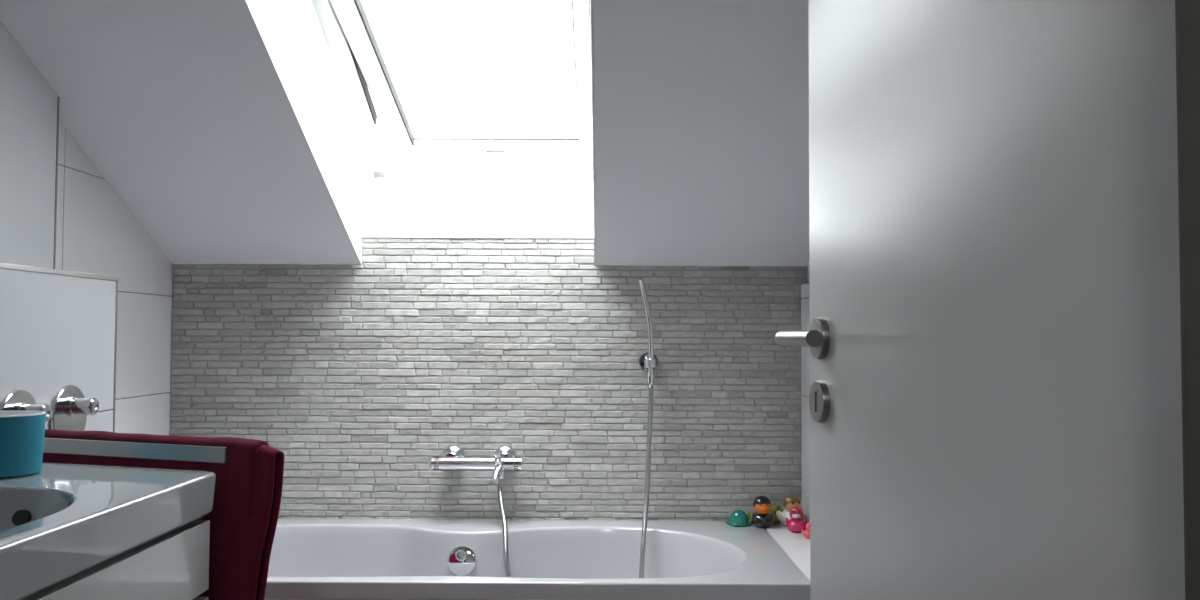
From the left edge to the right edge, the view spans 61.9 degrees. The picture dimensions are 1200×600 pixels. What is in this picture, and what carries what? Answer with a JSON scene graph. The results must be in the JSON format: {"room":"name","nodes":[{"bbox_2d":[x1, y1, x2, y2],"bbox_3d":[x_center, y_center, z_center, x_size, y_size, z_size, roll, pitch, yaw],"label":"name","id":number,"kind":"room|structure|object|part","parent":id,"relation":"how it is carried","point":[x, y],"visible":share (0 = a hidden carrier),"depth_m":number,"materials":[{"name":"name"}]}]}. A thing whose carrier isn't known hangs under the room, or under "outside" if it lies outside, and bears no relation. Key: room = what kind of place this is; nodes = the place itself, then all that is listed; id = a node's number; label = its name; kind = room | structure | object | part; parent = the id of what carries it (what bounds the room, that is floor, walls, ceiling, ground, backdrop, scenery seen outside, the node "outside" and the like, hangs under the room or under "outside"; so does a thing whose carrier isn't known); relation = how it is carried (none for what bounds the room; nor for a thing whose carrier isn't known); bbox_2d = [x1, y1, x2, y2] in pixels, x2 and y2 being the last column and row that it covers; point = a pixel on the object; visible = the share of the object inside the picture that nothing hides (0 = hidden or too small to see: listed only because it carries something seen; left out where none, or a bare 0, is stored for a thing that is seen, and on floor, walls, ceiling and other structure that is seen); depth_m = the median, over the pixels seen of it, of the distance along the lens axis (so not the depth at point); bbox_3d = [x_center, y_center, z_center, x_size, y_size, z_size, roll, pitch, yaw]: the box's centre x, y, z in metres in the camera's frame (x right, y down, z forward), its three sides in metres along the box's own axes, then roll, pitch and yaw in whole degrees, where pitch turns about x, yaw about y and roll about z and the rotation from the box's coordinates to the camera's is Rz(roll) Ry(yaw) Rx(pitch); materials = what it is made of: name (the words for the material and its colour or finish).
{"room":"bathroom","nodes":[
{"label":"bathroom","id":0,"kind":"room"},
{"bbox_2d":[0,268,115,431],"bbox_3d":[-1.158,0.524,1.351,0.203,1.202,1.610,0,-2,0],"label":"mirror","id":1,"kind":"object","parent":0,"point":[57,331],"depth_m":1.94,"materials":[{"name":"grey tile"}]},
{"bbox_2d":[0,389,51,421],"bbox_3d":[-1.024,0.224,1.803,0.056,0.125,0.125,0,-2,0],"label":"tap","id":2,"kind":"object","parent":1,"relation":"attached to","point":[19,399],"visible":0.43,"depth_m":1.79,"materials":[{"name":"silver metal"}]},
{"bbox_2d":[15,403,35,410],"bbox_3d":[-1.025,0.204,1.804,0.046,0.037,0.037,0,-2,0],"label":"tap","id":3,"kind":"object","parent":2,"relation":"on","point":[18,406],"depth_m":1.79,"materials":[{"name":"silver metal"}]},
{"bbox_3d":[-1.018,0.204,1.804,0.044,0.034,0.034,0,-2,0],"label":"turning knob","id":4,"kind":"part","parent":2,"relation":"part of","materials":[{"name":"silver metal"}]},
{"bbox_2d":[0,263,118,280],"bbox_3d":[-1.056,-0.075,1.374,0.008,0.010,1.612,0,-2,0],"label":"trim","id":5,"kind":"structure","parent":1,"relation":"attached to","point":[2,265],"depth_m":1.93,"materials":[{"name":"silver metal"}]},
{"bbox_2d":[50,385,98,430],"bbox_3d":[-1.024,0.230,1.975,0.056,0.125,0.125,0,-2,0],"label":"tap","id":6,"kind":"object","parent":1,"relation":"attached to","point":[70,409],"visible":0.89,"depth_m":1.96,"materials":[{"name":"silver metal"}]},
{"bbox_2d":[67,397,85,415],"bbox_3d":[-1.024,0.210,1.976,0.046,0.037,0.037,0,-2,0],"label":"tap","id":7,"kind":"object","parent":6,"relation":"on","point":[76,406],"depth_m":1.96,"materials":[{"name":"silver metal"}]},
{"bbox_3d":[-1.018,0.210,1.976,0.044,0.034,0.034,0,-2,0],"label":"turning knob","id":8,"kind":"part","parent":6,"relation":"part of","materials":[{"name":"silver metal"}]},
{"bbox_2d":[112,281,117,431],"bbox_3d":[-1.055,0.550,2.154,0.006,1.190,0.007,0,-2,0],"label":"trim","id":9,"kind":"structure","parent":1,"relation":"attached to","point":[116,306],"depth_m":2.17,"materials":[{"name":"silver metal"}]},
{"bbox_2d":[23,520,209,599],"bbox_3d":[-0.826,0.586,1.069,0.444,0.540,0.930,0,-2,0],"label":"vanity cabinet","id":10,"kind":"object","parent":1,"relation":"attached to","point":[174,565],"visible":0.62,"depth_m":1.35,"materials":[{"name":"grey paint"}]},
{"bbox_2d":[0,462,215,599],"bbox_3d":[-0.823,0.315,1.145,0.458,0.128,1.104,0,-2,0],"label":"washbasin","id":11,"kind":"object","parent":10,"relation":"in","point":[60,522],"visible":1,"depth_m":1.31,"materials":[{"name":"grey ceramic"}]},
{"bbox_2d":[0,410,45,478],"bbox_3d":[-0.912,0.217,1.509,0.131,0.092,0.131,0,-2,0],"label":"cup","id":12,"kind":"object","parent":11,"relation":"on","point":[22,432],"visible":1,"depth_m":1.48,"materials":[{"name":"teal plastic"}]},
{"bbox_3d":[-0.616,0.535,1.071,0.024,0.193,0.930,0,-2,0],"label":"drawer","id":13,"kind":"part","parent":10,"relation":"part of","materials":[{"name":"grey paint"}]},
{"bbox_2d":[43,438,226,462],"bbox_3d":[-0.811,0.249,1.693,0.486,0.025,0.063,-1,-2,20],"label":"towel rail","id":14,"kind":"object","parent":1,"relation":"attached to","point":[211,454],"visible":0.61,"depth_m":1.64,"materials":[{"name":"silver metal"}]},
{"bbox_2d":[43,429,283,599],"bbox_3d":[-0.761,0.548,1.685,0.519,0.642,0.054,-1,-2,21],"label":"towel","id":15,"kind":"object","parent":14,"relation":"hanging from","point":[243,518],"visible":0.41,"depth_m":1.62,"materials":[{"name":"red fabric"}]},
{"bbox_2d":[0,20,172,434],"bbox_3d":[-1.320,-0.038,1.783,0.245,2.436,2.450,0,-2,0],"label":"wall","id":16,"kind":"structure","parent":0,"point":[97,232],"depth_m":2.38,"materials":[{"name":"white tile"}]},
{"bbox_2d":[53,97,59,268],"bbox_3d":[-1.196,-0.248,2.197,0.006,0.401,0.006,0,-2,0],"label":"trim","id":17,"kind":"structure","parent":16,"relation":"attached to","point":[58,98],"depth_m":2.20,"materials":[{"name":"grey tile"}]},
{"bbox_2d":[0,0,808,266],"bbox_3d":[-0.395,-0.792,0.406,3.600,1.650,5.950,0,-2,0],"label":"ceiling","id":18,"kind":"structure","parent":0,"point":[701,109],"depth_m":2.29,"materials":[{"name":"white paint"}]},
{"bbox_2d":[312,0,592,176],"bbox_3d":[-0.337,-0.658,2.487,1.300,0.876,1.778,0,-2,0],"label":"window","id":19,"kind":"structure","parent":18,"relation":"attached to","point":[361,67],"depth_m":2.97,"materials":[{"name":"white wood"}]},
{"bbox_2d":[169,238,806,520],"bbox_3d":[-0.315,0.532,3.092,2.250,1.400,0.483,0,-2,0],"label":"wall","id":20,"kind":"structure","parent":0,"point":[363,375],"depth_m":2.86,"materials":[{"name":"grey stone"}]},
{"bbox_2d":[244,0,595,265],"bbox_3d":[-0.351,-0.505,2.552,0.678,0.786,1.540,0,-2,0],"label":"skylight reveal","id":21,"kind":"structure","parent":20,"relation":"attached to","point":[291,33],"depth_m":2.89,"materials":[{"name":"white paint"}]},
{"bbox_2d":[430,445,522,481],"bbox_3d":[-0.344,0.458,2.795,0.256,0.091,0.116,0,-2,0],"label":"mixer","id":22,"kind":"object","parent":20,"relation":"attached to","point":[453,457],"visible":1,"depth_m":2.78,"materials":[{"name":"silver metal"}]},
{"bbox_3d":[-0.458,0.456,2.792,0.028,0.038,0.038,0,-2,0],"label":"control knob","id":23,"kind":"part","parent":22,"relation":"part of","materials":[{"name":"silver metal"}]},
{"bbox_3d":[-0.283,0.476,2.764,0.026,0.053,0.055,0,-2,15],"label":"spout","id":24,"kind":"part","parent":22,"relation":"part of","materials":[{"name":"silver metal"}]},
{"bbox_3d":[-0.230,0.457,2.791,0.028,0.038,0.038,0,-2,0],"label":"control knob","id":25,"kind":"part","parent":22,"relation":"part of","materials":[{"name":"silver metal"}]},
{"bbox_2d":[362,237,593,238],"bbox_3d":[-0.351,-0.178,2.884,0.670,0.004,0.015,0,-2,0],"label":"trim","id":26,"kind":"structure","parent":20,"relation":"attached to","point":[362,237],"depth_m":2.88,"materials":[{"name":"grey tile"}]},
{"bbox_2d":[639,352,657,370],"bbox_3d":[0.139,0.175,2.826,0.054,0.054,0.066,0,-2,0],"label":"holder","id":27,"kind":"object","parent":20,"relation":"attached to","point":[645,363],"visible":0.94,"depth_m":2.85,"materials":[{"name":"silver metal"}]},
{"bbox_2d":[638,278,653,383],"bbox_3d":[0.127,0.087,2.796,0.021,0.297,0.067,-2,-3,43],"label":"shower","id":28,"kind":"object","parent":27,"relation":"in","point":[650,376],"visible":1,"depth_m":2.80,"materials":[{"name":"silver metal"}]},
{"bbox_2d":[264,523,809,599],"bbox_3d":[-0.333,0.885,2.470,1.806,0.549,0.728,0,-2,0],"label":"tub surround","id":29,"kind":"object","parent":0,"point":[795,546],"visible":0.2,"depth_m":2.45,"materials":[{"name":"white tile"}]},
{"bbox_2d":[265,518,810,599],"bbox_3d":[-0.393,0.823,2.473,1.682,0.426,0.729,0,-2,0],"label":"bathtub","id":30,"kind":"object","parent":29,"relation":"on","point":[310,558],"visible":0.75,"depth_m":2.66,"materials":[{"name":"white ceramic"}]},
{"bbox_3d":[-0.363,0.691,2.645,0.078,0.084,0.058,0,-2,0],"label":"overflow knob","id":31,"kind":"part","parent":30,"relation":"part of","materials":[{"name":"silver metal"}]},
{"bbox_2d":[498,384,652,577],"bbox_3d":[-0.064,0.632,2.610,0.444,0.812,0.384,0,-2,0],"label":"shower hose","id":32,"kind":"object","parent":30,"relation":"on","point":[650,386],"visible":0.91,"depth_m":2.71,"materials":[{"name":"silver metal"}]},
{"bbox_2d":[726,510,751,526],"bbox_3d":[0.382,0.602,2.775,0.060,0.042,0.072,1,-2,-23],"label":"turtle","id":33,"kind":"object","parent":30,"relation":"on","point":[738,518],"visible":1,"depth_m":2.75,"materials":[{"name":"teal plastic"}]},
{"bbox_2d":[747,496,774,527],"bbox_3d":[0.446,0.581,2.750,0.074,0.085,0.077,0,-2,-3],"label":"rubber duck","id":34,"kind":"object","parent":30,"relation":"on","point":[761,518],"visible":1,"depth_m":2.73},
{"bbox_2d":[769,504,782,523],"bbox_3d":[0.489,0.598,2.801,0.053,0.056,0.051,-1,-3,39],"label":"rubber duck","id":35,"kind":"object","parent":29,"relation":"on","point":[774,507],"visible":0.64,"depth_m":2.79},
{"bbox_2d":[776,494,804,525],"bbox_3d":[0.532,0.582,2.765,0.075,0.087,0.078,1,-2,-17],"label":"rubber duck","id":36,"kind":"object","parent":29,"relation":"on","point":[790,501],"visible":0.51,"depth_m":2.75},
{"bbox_2d":[785,506,808,532],"bbox_3d":[0.528,0.587,2.680,0.064,0.070,0.066,0,-2,15],"label":"rubber duck","id":37,"kind":"object","parent":29,"relation":"on","point":[796,524],"visible":0.92,"depth_m":2.66},
{"bbox_2d":[801,522,809,538],"bbox_3d":[0.545,0.598,2.598,0.038,0.042,0.040,1,-2,-11],"label":"rubber duck","id":38,"kind":"object","parent":29,"relation":"on","point":[806,533],"visible":0.43,"depth_m":2.59},
{"bbox_2d":[801,263,809,521],"bbox_3d":[0.690,-0.021,1.954,0.235,2.431,2.790,0,-2,0],"label":"wall","id":39,"kind":"structure","parent":0,"point":[805,304],"depth_m":2.80,"materials":[{"name":"white tile"}]},
{"bbox_3d":[-0.398,-0.069,0.484,3.600,2.410,0.160,0,-2,0],"label":"wall","id":40,"kind":"structure","parent":0,"visible":0},
{"bbox_2d":[775,0,1184,599],"bbox_3d":[0.311,0.137,0.949,0.106,1.922,0.732,1,-2,-8],"label":"door","id":41,"kind":"structure","parent":40,"relation":"in","point":[993,338],"depth_m":0.86,"materials":[{"name":"white wood"}]},
{"bbox_3d":[0.254,0.046,1.206,0.060,0.020,0.135,1,-2,-8],"label":"lever","id":42,"kind":"part","parent":41,"relation":"part of","materials":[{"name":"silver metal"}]},
{"bbox_2d":[1175,0,1199,599],"bbox_3d":[-0.048,0.038,0.486,0.921,2.100,0.203,0,-2,0],"label":"trim","id":43,"kind":"structure","parent":40,"relation":"attached to","point":[1187,12],"depth_m":0.57,"materials":[{"name":"grey paint"}]}
]}

